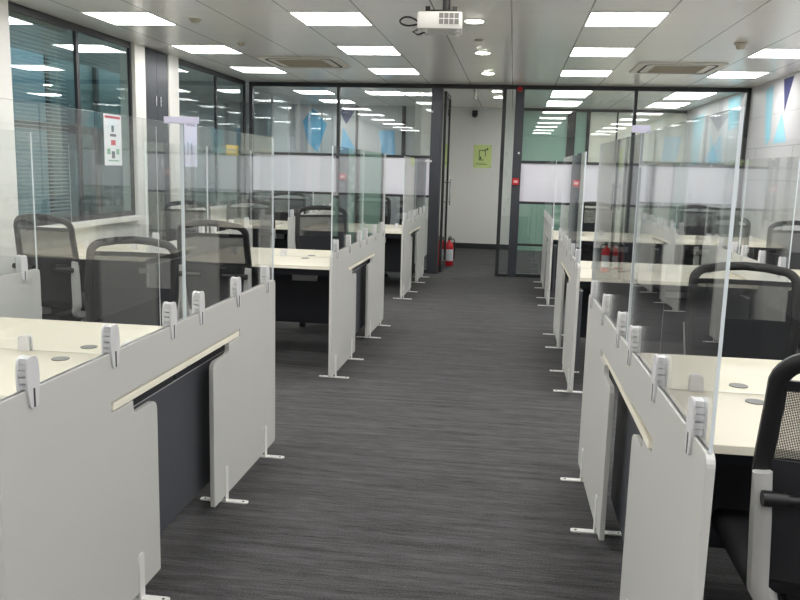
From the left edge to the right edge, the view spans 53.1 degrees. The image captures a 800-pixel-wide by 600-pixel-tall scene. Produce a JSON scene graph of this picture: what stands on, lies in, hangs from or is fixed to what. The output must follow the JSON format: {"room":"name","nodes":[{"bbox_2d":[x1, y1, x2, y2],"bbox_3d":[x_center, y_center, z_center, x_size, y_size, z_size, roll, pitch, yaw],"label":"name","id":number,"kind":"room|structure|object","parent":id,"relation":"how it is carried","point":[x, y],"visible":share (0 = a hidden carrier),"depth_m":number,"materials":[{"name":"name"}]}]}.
{"room":"open-plan office","nodes":[
{"label":"open-plan office","id":0,"kind":"room"},
{"bbox_2d":[0,0,248,321],"bbox_3d":[-3.390,-0.576,3.894,0.140,2.660,16.057,3,9,8],"label":"wall","id":1,"kind":"structure","parent":0,"point":[9,211],"depth_m":6.15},
{"bbox_2d":[8,1,134,225],"bbox_3d":[-2.877,-1.573,7.171,0.030,1.725,2.040,3,9,8],"label":"window","id":2,"kind":"structure","parent":1,"relation":"in","point":[75,28],"depth_m":7.21,"materials":[{"name":"black metal"}]},
{"bbox_2d":[8,10,71,215],"bbox_3d":[-3.031,-1.522,6.680,0.060,1.665,0.940,3,9,8],"label":"blind","id":3,"kind":"object","parent":2,"relation":"attached to","point":[15,15],"visible":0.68,"depth_m":6.74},
{"bbox_2d":[103,113,121,165],"bbox_3d":[-2.759,-1.537,7.702,0.003,0.480,0.340,3,9,8],"label":"poster","id":4,"kind":"object","parent":2,"relation":"attached to","point":[112,134],"visible":0.98,"depth_m":7.69,"materials":[{"name":"white paper"}]},
{"bbox_2d":[20,215,145,233],"bbox_3d":[-2.885,-0.704,7.311,0.260,0.035,2.040,3,9,8],"label":"trim","id":5,"kind":"structure","parent":1,"relation":"on","point":[79,224],"depth_m":7.38,"materials":[{"name":"white paint"}]},
{"bbox_2d":[119,42,148,236],"bbox_3d":[-2.764,-1.292,8.371,0.163,2.660,0.230,3,9,8],"label":"trim","id":6,"kind":"structure","parent":1,"relation":"attached to","point":[137,50],"depth_m":8.23,"materials":[{"name":"white paint"}]},
{"bbox_2d":[166,54,180,228],"bbox_3d":[-2.648,-1.423,9.187,0.163,2.660,0.260,3,9,8],"label":"trim","id":7,"kind":"structure","parent":1,"relation":"attached to","point":[172,61],"depth_m":9.08,"materials":[{"name":"white paint"}]},
{"bbox_2d":[178,58,245,208],"bbox_3d":[-2.417,-2.092,10.421,0.030,1.725,2.427,3,9,8],"label":"window","id":8,"kind":"structure","parent":1,"relation":"in","point":[215,74],"depth_m":10.53,"materials":[{"name":"black metal"}]},
{"bbox_2d":[184,124,196,166],"bbox_3d":[-2.495,-1.864,9.555,0.003,0.540,0.380,3,9,8],"label":"poster","id":9,"kind":"object","parent":8,"relation":"attached to","point":[190,132],"visible":0.82,"depth_m":9.55,"materials":[{"name":"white paper"}]},
{"bbox_2d":[226,145,238,155],"bbox_3d":[-2.295,-2.051,10.980,0.003,0.140,0.480,3,9,8],"label":"sticky note","id":10,"kind":"object","parent":8,"relation":"attached to","point":[233,151],"visible":1,"depth_m":10.97,"materials":[{"name":"yellow paper"}]},
{"bbox_2d":[187,203,254,212],"bbox_3d":[-2.425,-1.223,10.561,0.260,0.035,2.427,3,9,8],"label":"trim","id":11,"kind":"structure","parent":1,"relation":"on","point":[219,207],"depth_m":10.49,"materials":[{"name":"white paint"}]},
{"bbox_2d":[179,87,242,202],"bbox_3d":[-3.439,-2.209,13.866,0.100,2.660,4.143,3,9,8],"label":"wall","id":12,"kind":"structure","parent":0,"point":[191,103],"depth_m":14.18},
{"bbox_2d":[8,0,799,110],"bbox_3d":[-0.316,-2.109,5.280,8.570,0.080,20.300,3,9,8],"label":"ceiling","id":13,"kind":"structure","parent":0,"point":[529,42],"depth_m":7.63,"materials":[{"name":"paint"}]},
{"bbox_2d":[81,12,176,24],"bbox_3d":[-2.246,-2.346,6.680,0.573,0.006,0.573,3,9,8],"label":"recessed light","id":14,"kind":"object","parent":13,"relation":"in","point":[115,18],"visible":1,"depth_m":6.66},
{"bbox_2d":[170,45,242,53],"bbox_3d":[-2.008,-2.615,8.361,0.573,0.006,0.573,3,9,8],"label":"recessed light","id":15,"kind":"object","parent":13,"relation":"in","point":[194,49],"visible":1,"depth_m":8.35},
{"bbox_2d":[230,67,286,72],"bbox_3d":[-1.770,-2.884,10.042,0.573,0.006,0.573,3,9,8],"label":"recessed light","id":16,"kind":"object","parent":13,"relation":"in","point":[242,69],"visible":1,"depth_m":10.04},
{"bbox_2d":[257,56,350,67],"bbox_3d":[-1.086,-2.711,9.159,0.920,0.021,0.920,3,9,8],"label":"air conditioner","id":17,"kind":"object","parent":13,"relation":"attached to","point":[277,61],"visible":1,"depth_m":9.02,"materials":[{"name":"plastic"}]},
{"bbox_2d":[276,60,332,66],"bbox_3d":[-1.086,-2.704,9.162,0.540,0.007,0.545,3,9,8],"label":"grille","id":18,"kind":"object","parent":17,"relation":"attached to","point":[288,63],"depth_m":9.14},
{"bbox_2d":[293,90,334,93],"bbox_3d":[-1.374,-3.331,12.839,0.573,0.006,0.573,3,9,8],"label":"recessed light","id":19,"kind":"object","parent":13,"relation":"in","point":[298,91],"visible":1,"depth_m":12.79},
{"bbox_2d":[288,12,373,25],"bbox_3d":[-0.544,-2.264,6.452,0.573,0.006,0.573,3,9,8],"label":"recessed light","id":20,"kind":"object","parent":13,"relation":"in","point":[308,18],"visible":1,"depth_m":6.44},
{"bbox_2d":[336,46,401,54],"bbox_3d":[-0.306,-2.533,8.133,0.573,0.006,0.573,3,9,8],"label":"recessed light","id":21,"kind":"object","parent":13,"relation":"in","point":[350,50],"visible":1,"depth_m":8.11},
{"bbox_2d":[364,91,404,94],"bbox_3d":[-0.239,-3.276,12.687,0.573,0.006,0.573,3,9,8],"label":"recessed light","id":22,"kind":"object","parent":13,"relation":"in","point":[368,92],"visible":1,"depth_m":12.64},
{"bbox_2d":[367,68,419,74],"bbox_3d":[-0.068,-2.801,9.815,0.573,0.006,0.573,3,9,8],"label":"recessed light","id":23,"kind":"object","parent":13,"relation":"in","point":[409,71],"visible":1,"depth_m":9.78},
{"bbox_2d":[370,69,417,73],"bbox_3d":[-0.068,-2.802,9.814,0.549,0.004,0.549,3,9,8],"label":"diffuser","id":24,"kind":"object","parent":23,"relation":"attached to","point":[376,71],"depth_m":9.81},
{"bbox_2d":[399,0,462,35],"bbox_3d":[0.198,-1.853,5.083,0.403,0.335,0.275,2,9,4],"label":"projector","id":25,"kind":"object","parent":13,"relation":"attached to","point":[446,21],"visible":1,"depth_m":4.97,"materials":[{"name":"white plastic"}]},
{"bbox_2d":[438,12,459,24],"bbox_3d":[0.302,-1.742,4.955,0.134,0.076,0.003,2,9,4],"label":"vent grille","id":26,"kind":"object","parent":25,"relation":"attached to","point":[444,18],"depth_m":4.96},
{"bbox_2d":[546,101,582,103],"bbox_3d":[2.768,-3.329,13.500,0.573,0.006,0.573,3,9,8],"label":"recessed light","id":27,"kind":"object","parent":13,"relation":"in","point":[548,102],"visible":1,"depth_m":13.49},
{"bbox_2d":[551,90,592,94],"bbox_3d":[2.529,-3.060,11.818,0.573,0.006,0.573,3,9,8],"label":"recessed light","id":28,"kind":"object","parent":13,"relation":"in","point":[561,92],"visible":0.91,"depth_m":11.80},
{"bbox_2d":[560,70,612,76],"bbox_3d":[2.202,-2.691,9.510,0.573,0.006,0.573,3,9,8],"label":"recessed light","id":29,"kind":"object","parent":13,"relation":"in","point":[592,73],"visible":1,"depth_m":9.48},
{"bbox_2d":[561,71,610,75],"bbox_3d":[2.202,-2.692,9.510,0.549,0.004,0.549,3,9,8],"label":"diffuser","id":30,"kind":"object","parent":29,"relation":"attached to","point":[564,73],"depth_m":9.51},
{"bbox_2d":[569,47,634,56],"bbox_3d":[1.964,-2.422,7.829,0.573,0.006,0.573,3,9,8],"label":"recessed light","id":31,"kind":"object","parent":13,"relation":"in","point":[576,51],"visible":1,"depth_m":7.81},
{"bbox_2d":[584,12,670,26],"bbox_3d":[1.726,-2.153,6.148,0.573,0.006,0.573,3,9,8],"label":"recessed light","id":32,"kind":"object","parent":13,"relation":"in","point":[624,19],"visible":1,"depth_m":6.12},
{"bbox_2d":[650,102,689,105],"bbox_3d":[4.470,-3.246,13.272,0.573,0.006,0.573,3,9,8],"label":"recessed light","id":33,"kind":"object","parent":13,"relation":"in","point":[654,103],"visible":1,"depth_m":13.26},
{"bbox_2d":[652,103,688,105],"bbox_3d":[4.470,-3.247,13.272,0.549,0.004,0.549,3,9,8],"label":"diffuser","id":34,"kind":"object","parent":33,"relation":"attached to","point":[657,104],"depth_m":13.32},
{"bbox_2d":[629,62,727,73],"bbox_3d":[3.043,-2.546,8.825,0.920,0.021,0.920,3,9,8],"label":"air conditioner","id":35,"kind":"object","parent":13,"relation":"attached to","point":[643,67],"visible":1,"depth_m":8.68,"materials":[{"name":"plastic"}]},
{"bbox_2d":[648,66,707,72],"bbox_3d":[3.043,-2.539,8.829,0.540,0.007,0.545,3,9,8],"label":"grille","id":36,"kind":"object","parent":35,"relation":"attached to","point":[653,69],"depth_m":8.80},
{"bbox_2d":[668,92,717,96],"bbox_3d":[4.231,-2.977,11.590,0.573,0.006,0.573,3,9,8],"label":"recessed light","id":37,"kind":"object","parent":13,"relation":"in","point":[705,94],"visible":0.93,"depth_m":11.54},
{"bbox_2d":[705,71,770,77],"bbox_3d":[3.904,-2.608,9.283,0.573,0.006,0.573,3,9,8],"label":"recessed light","id":38,"kind":"object","parent":13,"relation":"in","point":[719,74],"visible":1,"depth_m":9.27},
{"bbox_2d":[746,48,799,57],"bbox_3d":[3.666,-2.339,7.601,0.573,0.006,0.573,3,9,8],"label":"recessed light","id":39,"kind":"object","parent":13,"relation":"in","point":[766,52],"visible":1,"depth_m":7.63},
{"bbox_2d":[414,92,431,262],"bbox_3d":[0.465,-2.129,14.012,0.100,2.660,3.000,3,9,8],"label":"wall","id":40,"kind":"structure","parent":0,"point":[423,103],"depth_m":12.73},
{"bbox_2d":[246,104,686,250],"bbox_3d":[1.047,-2.337,15.379,8.370,2.660,0.100,3,9,8],"label":"wall","id":41,"kind":"structure","parent":0,"point":[472,211],"depth_m":15.25,"materials":[{"name":"paint"}]},
{"bbox_2d":[271,103,289,211],"bbox_3d":[-2.342,-2.481,15.703,0.320,2.660,0.160,3,9,8],"label":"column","id":42,"kind":"structure","parent":41,"relation":"attached to","point":[280,113],"depth_m":15.49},
{"bbox_2d":[303,107,394,154],"bbox_3d":[-0.980,-3.158,15.481,1.850,1.140,0.003,3,9,8],"label":"wall mural","id":43,"kind":"object","parent":41,"relation":"attached to","point":[314,125],"visible":0.81,"depth_m":15.51},
{"bbox_2d":[354,105,405,224],"bbox_3d":[-0.135,-2.384,15.472,1.500,2.660,0.030,3,9,8],"label":"trim","id":44,"kind":"structure","parent":41,"relation":"attached to","point":[357,106],"depth_m":15.37,"materials":[{"name":"black metal"}]},
{"bbox_2d":[452,242,508,249],"bbox_3d":[1.441,-1.044,15.471,1.550,0.100,0.015,3,9,8],"label":"baseboard","id":45,"kind":"structure","parent":41,"relation":"attached to","point":[457,245],"depth_m":15.45,"materials":[{"name":"black metal"}]},
{"bbox_2d":[473,145,491,167],"bbox_3d":[1.563,-2.723,15.185,0.340,0.430,0.016,3,9,8],"label":"wall sign","id":46,"kind":"object","parent":41,"relation":"attached to","point":[482,155],"visible":1,"depth_m":15.18,"materials":[{"name":"paper"}]},
{"bbox_2d":[517,108,686,241],"bbox_3d":[3.718,-2.205,15.006,2.970,2.660,0.130,3,9,8],"label":"trim","id":47,"kind":"structure","parent":41,"relation":"attached to","point":[571,125],"depth_m":14.84,"materials":[{"name":"black metal"}]},
{"bbox_2d":[145,248,799,599],"bbox_3d":[-0.389,0.594,5.723,8.570,0.080,20.300,3,9,8],"label":"floor","id":48,"kind":"structure","parent":0,"point":[434,470],"depth_m":3.94,"materials":[{"name":"carpet"}]},
{"bbox_2d":[0,129,41,318],"bbox_3d":[-2.114,0.095,3.219,0.220,1.619,2.290,3,9,8],"label":"screen","id":49,"kind":"object","parent":48,"relation":"on","point":[20,291],"visible":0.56,"depth_m":4.18,"materials":[{"name":"glass"}]},
{"bbox_2d":[12,214,85,321],"bbox_3d":[-2.384,-0.089,5.878,0.609,1.111,0.661,5,10,19],"label":"office chair","id":50,"kind":"object","parent":48,"relation":"on","point":[61,294],"visible":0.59,"depth_m":5.57,"materials":[{"name":"fabric"}]},
{"bbox_2d":[0,349,186,531],"bbox_3d":[-1.512,0.561,2.910,1.323,0.654,0.583,3,9,8],"label":"desk","id":51,"kind":"object","parent":48,"relation":"on","point":[158,389],"visible":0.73,"depth_m":3.01,"materials":[{"name":"grey laminate"}]},
{"bbox_2d":[0,123,160,353],"bbox_3d":[-1.458,-0.233,3.073,1.120,0.869,0.028,3,9,8],"label":"screen","id":52,"kind":"object","parent":51,"relation":"on","point":[25,342],"visible":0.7,"depth_m":3.12,"materials":[{"name":"glass"}]},
{"bbox_2d":[0,349,186,410],"bbox_3d":[-1.504,0.256,2.857,1.323,0.027,0.578,3,9,8],"label":"countertop","id":53,"kind":"structure","parent":51,"relation":"on","point":[48,368],"depth_m":2.89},
{"bbox_2d":[28,247,205,320],"bbox_3d":[-2.313,-0.065,6.604,1.310,0.654,0.583,3,9,8],"label":"desk","id":54,"kind":"object","parent":48,"relation":"on","point":[81,251],"visible":0.04,"depth_m":6.78,"materials":[{"name":"grey laminate"}]},
{"bbox_2d":[28,247,205,261],"bbox_3d":[-2.305,-0.371,6.552,1.310,0.027,0.578,3,9,8],"label":"countertop","id":55,"kind":"structure","parent":54,"relation":"on","point":[81,251],"depth_m":6.60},
{"bbox_2d":[68,144,196,249],"bbox_3d":[-2.259,-0.860,6.768,1.120,0.869,0.028,3,9,8],"label":"screen","id":56,"kind":"object","parent":54,"relation":"on","point":[86,244],"visible":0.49,"depth_m":6.83,"materials":[{"name":"clear plastic"}]},
{"bbox_2d":[0,317,238,518],"bbox_3d":[-1.431,0.470,3.481,1.323,0.654,0.583,3,9,8],"label":"desk","id":57,"kind":"object","parent":48,"relation":"on","point":[190,421],"visible":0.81,"depth_m":3.35,"materials":[{"name":"grey laminate"}]},
{"bbox_2d":[0,317,238,365],"bbox_3d":[-1.423,0.164,3.433,1.323,0.027,0.578,3,9,8],"label":"countertop","id":58,"kind":"structure","parent":57,"relation":"on","point":[60,336],"depth_m":3.45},
{"bbox_2d":[84,236,180,325],"bbox_3d":[-1.516,0.224,4.227,0.609,1.072,0.661,2,9,5],"label":"office chair","id":59,"kind":"object","parent":48,"relation":"on","point":[118,304],"visible":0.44,"depth_m":4.45,"materials":[{"name":"fabric"}]},
{"bbox_2d":[0,98,283,599],"bbox_3d":[-0.816,0.146,3.043,0.220,1.645,2.289,3,9,8],"label":"screen","id":60,"kind":"object","parent":48,"relation":"on","point":[80,513],"depth_m":2.51,"materials":[{"name":"grey laminate"}]},
{"bbox_2d":[65,242,220,318],"bbox_3d":[-2.232,-0.156,7.175,1.310,0.654,0.583,3,9,8],"label":"desk","id":61,"kind":"object","parent":48,"relation":"on","point":[120,246],"visible":0.03,"depth_m":7.04,"materials":[{"name":"grey laminate"}]},
{"bbox_2d":[65,242,220,252],"bbox_3d":[-2.223,-0.463,7.128,1.310,0.027,0.578,3,9,8],"label":"countertop","id":62,"kind":"structure","parent":61,"relation":"on","point":[121,246],"depth_m":7.03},
{"bbox_2d":[145,48,170,239],"bbox_3d":[-2.693,-1.353,8.770,0.152,2.655,0.566,3,9,8],"label":"tall cabinet","id":63,"kind":"object","parent":48,"relation":"on","point":[156,70],"visible":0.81,"depth_m":8.68,"materials":[{"name":"black metal"}]},
{"bbox_2d":[162,200,210,240],"bbox_3d":[-2.228,-0.409,7.856,0.609,1.111,0.661,4,10,16],"label":"office chair","id":64,"kind":"object","parent":48,"relation":"on","point":[168,234],"visible":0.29,"depth_m":8.10,"materials":[{"name":"fabric"}]},
{"bbox_2d":[145,141,252,319],"bbox_3d":[-1.615,-0.468,6.739,0.220,1.619,2.290,3,9,8],"label":"screen","id":65,"kind":"object","parent":48,"relation":"on","point":[150,249],"visible":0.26,"depth_m":6.48,"materials":[{"name":"glass"}]},
{"bbox_2d":[176,220,251,352],"bbox_3d":[-1.219,-0.038,5.752,0.609,1.111,0.661,3,9,12],"label":"office chair","id":66,"kind":"object","parent":48,"relation":"on","point":[213,278],"visible":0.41,"depth_m":5.43,"materials":[{"name":"fabric"}]},
{"bbox_2d":[226,199,275,247],"bbox_3d":[-1.668,-0.609,9.170,0.609,1.111,0.661,1,9,-2],"label":"office chair","id":67,"kind":"object","parent":48,"relation":"on","point":[261,233],"visible":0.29,"depth_m":8.84,"materials":[{"name":"fabric"}]},
{"bbox_2d":[205,222,306,248],"bbox_3d":[-1.815,-0.630,10.135,1.310,0.654,0.583,3,9,8],"label":"desk","id":68,"kind":"object","parent":48,"relation":"on","point":[281,232],"visible":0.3,"depth_m":10.22,"materials":[{"name":"grey laminate"}]},
{"bbox_2d":[205,222,287,229],"bbox_3d":[-1.807,-0.935,10.082,1.310,0.027,0.578,3,9,8],"label":"countertop","id":69,"kind":"structure","parent":68,"relation":"on","point":[277,226],"depth_m":9.90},
{"bbox_2d":[189,253,362,323],"bbox_3d":[-1.007,-0.001,6.429,1.323,0.654,0.583,3,9,8],"label":"desk","id":70,"kind":"object","parent":48,"relation":"on","point":[301,283],"visible":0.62,"depth_m":6.60,"materials":[{"name":"grey laminate"}]},
{"bbox_2d":[189,253,362,270],"bbox_3d":[-0.999,-0.307,6.377,1.323,0.027,0.578,3,9,8],"label":"countertop","id":71,"kind":"structure","parent":70,"relation":"on","point":[292,262],"depth_m":6.25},
{"bbox_2d":[269,192,305,220],"bbox_3d":[-1.629,-0.951,11.264,0.609,1.111,0.661,2,9,2],"label":"office chair","id":72,"kind":"object","parent":48,"relation":"on","point":[279,216],"visible":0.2,"depth_m":11.49,"materials":[{"name":"fabric"}]},
{"bbox_2d":[210,247,374,333],"bbox_3d":[-0.926,-0.093,7.000,1.323,0.654,0.583,3,9,8],"label":"desk","id":73,"kind":"object","parent":48,"relation":"on","point":[360,271],"visible":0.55,"depth_m":6.94,"materials":[{"name":"grey laminate"}]},
{"bbox_2d":[210,247,374,261],"bbox_3d":[-0.917,-0.399,6.953,1.323,0.027,0.578,3,9,8],"label":"countertop","id":74,"kind":"structure","parent":73,"relation":"on","point":[254,250],"depth_m":6.94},
{"bbox_2d":[288,155,333,248],"bbox_3d":[-1.115,-1.032,10.270,0.220,1.619,2.290,3,9,8],"label":"screen","id":75,"kind":"object","parent":48,"relation":"on","point":[291,220],"visible":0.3,"depth_m":9.62,"materials":[{"name":"plastic"}]},
{"bbox_2d":[294,205,348,326],"bbox_3d":[-0.674,-0.324,7.587,0.609,1.111,0.661,-2,10,-20],"label":"office chair","id":76,"kind":"object","parent":48,"relation":"on","point":[313,240],"visible":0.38,"depth_m":7.79,"materials":[{"name":"fabric"}]},
{"bbox_2d":[319,146,390,378],"bbox_3d":[-0.311,-0.404,6.565,0.220,1.619,2.290,3,9,8],"label":"screen","id":77,"kind":"object","parent":48,"relation":"on","point":[342,282],"visible":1,"depth_m":6.14,"materials":[{"name":"grey laminate"}]},
{"bbox_2d":[302,225,414,270],"bbox_3d":[-0.509,-0.566,9.960,1.323,0.654,0.583,3,9,8],"label":"desk","id":78,"kind":"object","parent":48,"relation":"on","point":[392,235],"visible":0.37,"depth_m":10.10,"materials":[{"name":"grey laminate"}]},
{"bbox_2d":[302,225,414,233],"bbox_3d":[-0.501,-0.872,9.907,1.323,0.027,0.578,3,9,8],"label":"countertop","id":79,"kind":"structure","parent":78,"relation":"on","point":[351,228],"depth_m":9.72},
{"bbox_2d":[315,222,420,275],"bbox_3d":[-0.428,-0.657,10.531,1.323,0.654,0.583,3,9,8],"label":"desk","id":80,"kind":"object","parent":48,"relation":"on","point":[349,224],"visible":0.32,"depth_m":10.54,"materials":[{"name":"grey laminate"}]},
{"bbox_2d":[315,222,420,230],"bbox_3d":[-0.419,-0.964,10.483,1.323,0.027,0.578,3,9,8],"label":"countertop","id":81,"kind":"structure","parent":80,"relation":"on","point":[350,224],"depth_m":10.45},
{"bbox_2d":[353,195,390,276],"bbox_3d":[-0.439,-0.893,11.105,0.609,1.111,0.661,3,9,8],"label":"office chair","id":82,"kind":"object","parent":48,"relation":"on","point":[372,218],"visible":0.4,"depth_m":11.33,"materials":[{"name":"fabric"}]},
{"bbox_2d":[393,156,426,298],"bbox_3d":[0.187,-0.969,10.095,0.220,1.619,2.290,3,9,8],"label":"screen","id":83,"kind":"object","parent":48,"relation":"on","point":[414,188],"visible":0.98,"depth_m":9.76,"materials":[{"name":"grey laminate"}]},
{"bbox_2d":[445,236,454,265],"bbox_3d":[0.767,-0.770,12.567,0.150,0.462,0.155,7,11,31],"label":"fire extinguisher","id":84,"kind":"object","parent":48,"relation":"on","point":[449,245],"visible":0.94,"depth_m":12.52,"materials":[{"name":"red metal"}]},
{"bbox_2d":[534,160,556,305],"bbox_3d":[1.824,-0.889,9.876,0.220,1.619,2.290,3,9,8],"label":"screen","id":85,"kind":"object","parent":48,"relation":"on","point":[548,226],"visible":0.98,"depth_m":9.47,"materials":[{"name":"grey laminate"}]},
{"bbox_2d":[543,152,586,392],"bbox_3d":[1.323,-0.325,6.346,0.220,1.619,2.290,3,9,8],"label":"screen","id":86,"kind":"object","parent":48,"relation":"on","point":[574,166],"visible":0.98,"depth_m":5.88,"materials":[{"name":"plastic"}]},
{"bbox_2d":[582,201,612,232],"bbox_3d":[2.581,-0.746,10.700,0.609,1.111,0.661,3,9,8],"label":"office chair","id":87,"kind":"object","parent":48,"relation":"on","point":[589,226],"visible":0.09,"depth_m":10.93,"materials":[{"name":"black plastic"}]},
{"bbox_2d":[545,230,655,237],"bbox_3d":[2.499,-0.515,10.139,1.323,0.654,0.583,3,9,8],"label":"desk","id":88,"kind":"object","parent":48,"relation":"on","point":[554,232],"visible":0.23,"depth_m":10.05,"materials":[{"name":"grey laminate"}]},
{"bbox_2d":[547,234,663,292],"bbox_3d":[2.418,-0.424,9.568,1.323,0.654,0.583,3,9,8],"label":"desk","id":89,"kind":"object","parent":48,"relation":"on","point":[620,247],"visible":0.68,"depth_m":9.62,"materials":[{"name":"grey laminate"}]},
{"bbox_2d":[547,234,663,243],"bbox_3d":[2.426,-0.729,9.515,1.323,0.027,0.578,3,9,8],"label":"countertop","id":90,"kind":"structure","parent":89,"relation":"on","point":[626,239],"depth_m":9.31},
{"bbox_2d":[561,260,735,282],"bbox_3d":[1.999,0.050,6.609,1.323,0.654,0.583,3,9,8],"label":"desk","id":91,"kind":"object","parent":48,"relation":"on","point":[584,264],"visible":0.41,"depth_m":6.54,"materials":[{"name":"grey laminate"}]},
{"bbox_2d":[561,260,735,274],"bbox_3d":[2.007,-0.257,6.561,1.323,0.027,0.578,3,9,8],"label":"countertop","id":92,"kind":"structure","parent":91,"relation":"on","point":[584,264],"depth_m":6.54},
{"bbox_2d":[560,107,744,599],"bbox_3d":[0.797,0.224,2.827,0.220,1.645,2.289,3,9,7],"label":"screen","id":93,"kind":"object","parent":48,"relation":"on","point":[671,483],"depth_m":2.34,"materials":[{"name":"grey laminate"}]},
{"bbox_2d":[640,163,680,263],"bbox_3d":[3.103,-0.827,9.705,0.220,1.619,2.290,3,9,8],"label":"screen","id":94,"kind":"object","parent":48,"relation":"on","point":[654,229],"visible":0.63,"depth_m":9.21,"materials":[{"name":"plastic"}]},
{"bbox_2d":[565,268,756,364],"bbox_3d":[1.918,0.141,6.038,1.323,0.654,0.583,3,9,8],"label":"desk","id":95,"kind":"object","parent":48,"relation":"on","point":[649,288],"visible":0.58,"depth_m":6.21,"materials":[{"name":"grey laminate"}]},
{"bbox_2d":[565,268,756,288],"bbox_3d":[1.926,-0.165,5.985,1.323,0.027,0.578,3,9,8],"label":"countertop","id":96,"kind":"structure","parent":95,"relation":"on","point":[613,276],"depth_m":5.91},
{"bbox_2d":[673,205,715,235],"bbox_3d":[3.869,-0.683,10.527,0.609,1.111,0.661,4,10,14],"label":"office chair","id":97,"kind":"object","parent":48,"relation":"on","point":[686,229],"visible":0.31,"depth_m":10.76,"materials":[{"name":"fabric"}]},
{"bbox_2d":[603,352,799,540],"bbox_3d":[1.472,0.611,3.092,1.323,0.654,0.583,3,9,8],"label":"desk","id":98,"kind":"object","parent":48,"relation":"on","point":[747,375],"visible":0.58,"depth_m":3.14,"materials":[{"name":"grey laminate"}]},
{"bbox_2d":[603,352,799,396],"bbox_3d":[1.481,0.305,3.044,1.323,0.027,0.578,3,9,8],"label":"countertop","id":99,"kind":"structure","parent":98,"relation":"on","point":[754,373],"depth_m":3.09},
{"bbox_2d":[621,387,799,548],"bbox_3d":[1.391,0.703,2.521,1.323,0.654,0.583,3,9,8],"label":"desk","id":100,"kind":"object","parent":48,"relation":"on","point":[738,416],"visible":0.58,"depth_m":2.61,"materials":[{"name":"grey laminate"}]},
{"bbox_2d":[621,387,799,458],"bbox_3d":[1.399,0.397,2.468,1.323,0.027,0.578,3,9,8],"label":"countertop","id":101,"kind":"structure","parent":100,"relation":"on","point":[737,422],"depth_m":2.47,"materials":[{"name":"laminate"}]},
{"bbox_2d":[660,137,799,393],"bbox_3d":[1.473,-0.091,2.681,1.120,0.869,0.028,3,9,8],"label":"screen","id":102,"kind":"object","parent":100,"relation":"on","point":[696,380],"visible":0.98,"depth_m":2.79,"materials":[{"name":"glass"}]},
{"bbox_2d":[657,235,766,248],"bbox_3d":[3.804,-0.452,9.964,1.310,0.654,0.583,3,9,8],"label":"desk","id":103,"kind":"object","parent":48,"relation":"on","point":[679,236],"visible":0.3,"depth_m":9.86,"materials":[{"name":"grey laminate"}]},
{"bbox_2d":[678,235,766,241],"bbox_3d":[3.812,-0.758,9.916,1.310,0.027,0.578,3,9,8],"label":"countertop","id":104,"kind":"structure","parent":103,"relation":"on","point":[679,236],"depth_m":9.86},
{"bbox_2d":[693,216,750,265],"bbox_3d":[3.200,-0.335,8.289,0.609,1.111,0.661,1,9,0],"label":"office chair","id":105,"kind":"object","parent":48,"relation":"on","point":[697,256],"visible":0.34,"depth_m":7.94,"materials":[{"name":"black plastic"}]},
{"bbox_2d":[674,238,786,264],"bbox_3d":[3.723,-0.360,9.393,1.310,0.654,0.583,3,9,8],"label":"desk","id":106,"kind":"object","parent":48,"relation":"on","point":[684,248],"visible":0.21,"depth_m":9.51,"materials":[{"name":"grey laminate"}]},
{"bbox_2d":[675,238,786,248],"bbox_3d":[3.731,-0.666,9.341,1.310,0.027,0.578,3,9,8],"label":"countertop","id":107,"kind":"structure","parent":106,"relation":"on","point":[760,244],"depth_m":9.13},
{"bbox_2d":[683,262,799,359],"bbox_3d":[1.633,0.388,3.735,0.609,1.072,0.661,3,9,10],"label":"office chair","id":108,"kind":"object","parent":48,"relation":"on","point":[753,338],"visible":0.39,"depth_m":3.96,"materials":[{"name":"fabric"}]},
{"bbox_2d":[701,157,799,320],"bbox_3d":[2.602,-0.262,6.175,0.220,1.619,2.290,3,9,8],"label":"screen","id":109,"kind":"object","parent":48,"relation":"on","point":[711,253],"visible":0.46,"depth_m":6.00,"materials":[{"name":"grey laminate"}]},
{"bbox_2d":[711,353,799,599],"bbox_3d":[1.155,0.611,2.175,0.609,1.111,0.661,3,9,10],"label":"office chair","id":110,"kind":"object","parent":48,"relation":"on","point":[762,543],"visible":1,"depth_m":1.93,"materials":[{"name":"black plastic"}]},
{"bbox_2d":[765,220,799,269],"bbox_3d":[3.579,-0.127,7.079,0.609,1.111,0.661,2,9,4],"label":"office chair","id":111,"kind":"object","parent":48,"relation":"on","point":[771,257],"visible":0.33,"depth_m":7.31,"materials":[{"name":"fabric"}]},
{"bbox_2d":[249,82,751,278],"bbox_3d":[1.216,-1.671,11.337,6.900,2.660,0.160,3,9,8],"label":"wall","id":112,"kind":"structure","parent":0,"point":[293,171],"depth_m":11.24,"materials":[{"name":"glass"}]},
{"bbox_2d":[438,91,450,271],"bbox_3d":[0.693,-1.742,11.901,0.084,2.570,0.800,3,9,8],"label":"door","id":113,"kind":"structure","parent":112,"relation":"in","point":[447,97],"depth_m":11.82,"materials":[{"name":"black metal"}]},
{"bbox_2d":[678,71,799,252],"bbox_3d":[3.850,-0.553,4.939,0.120,2.660,20.100,3,9,8],"label":"wall","id":114,"kind":"structure","parent":0,"point":[779,199],"depth_m":10.05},
{"bbox_2d":[688,94,741,164],"bbox_3d":[4.931,-2.592,12.742,0.003,1.020,3.700,3,9,8],"label":"wall mural","id":115,"kind":"object","parent":114,"relation":"attached to","point":[734,102],"visible":0.79,"depth_m":12.63},
{"bbox_2d":[743,76,799,181],"bbox_3d":[3.914,-1.380,5.585,0.003,1.175,10.440,3,9,8],"label":"wall mural","id":116,"kind":"object","parent":114,"relation":"attached to","point":[779,137],"visible":1,"depth_m":9.52},
{"label":"outside","id":117,"kind":"structure","parent":0,"visible":0},
{"bbox_2d":[10,47,123,220],"bbox_3d":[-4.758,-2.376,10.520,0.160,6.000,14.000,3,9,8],"label":"window","id":118,"kind":"structure","parent":117,"point":[99,88],"depth_m":11.20,"materials":[{"name":"clear glass"}]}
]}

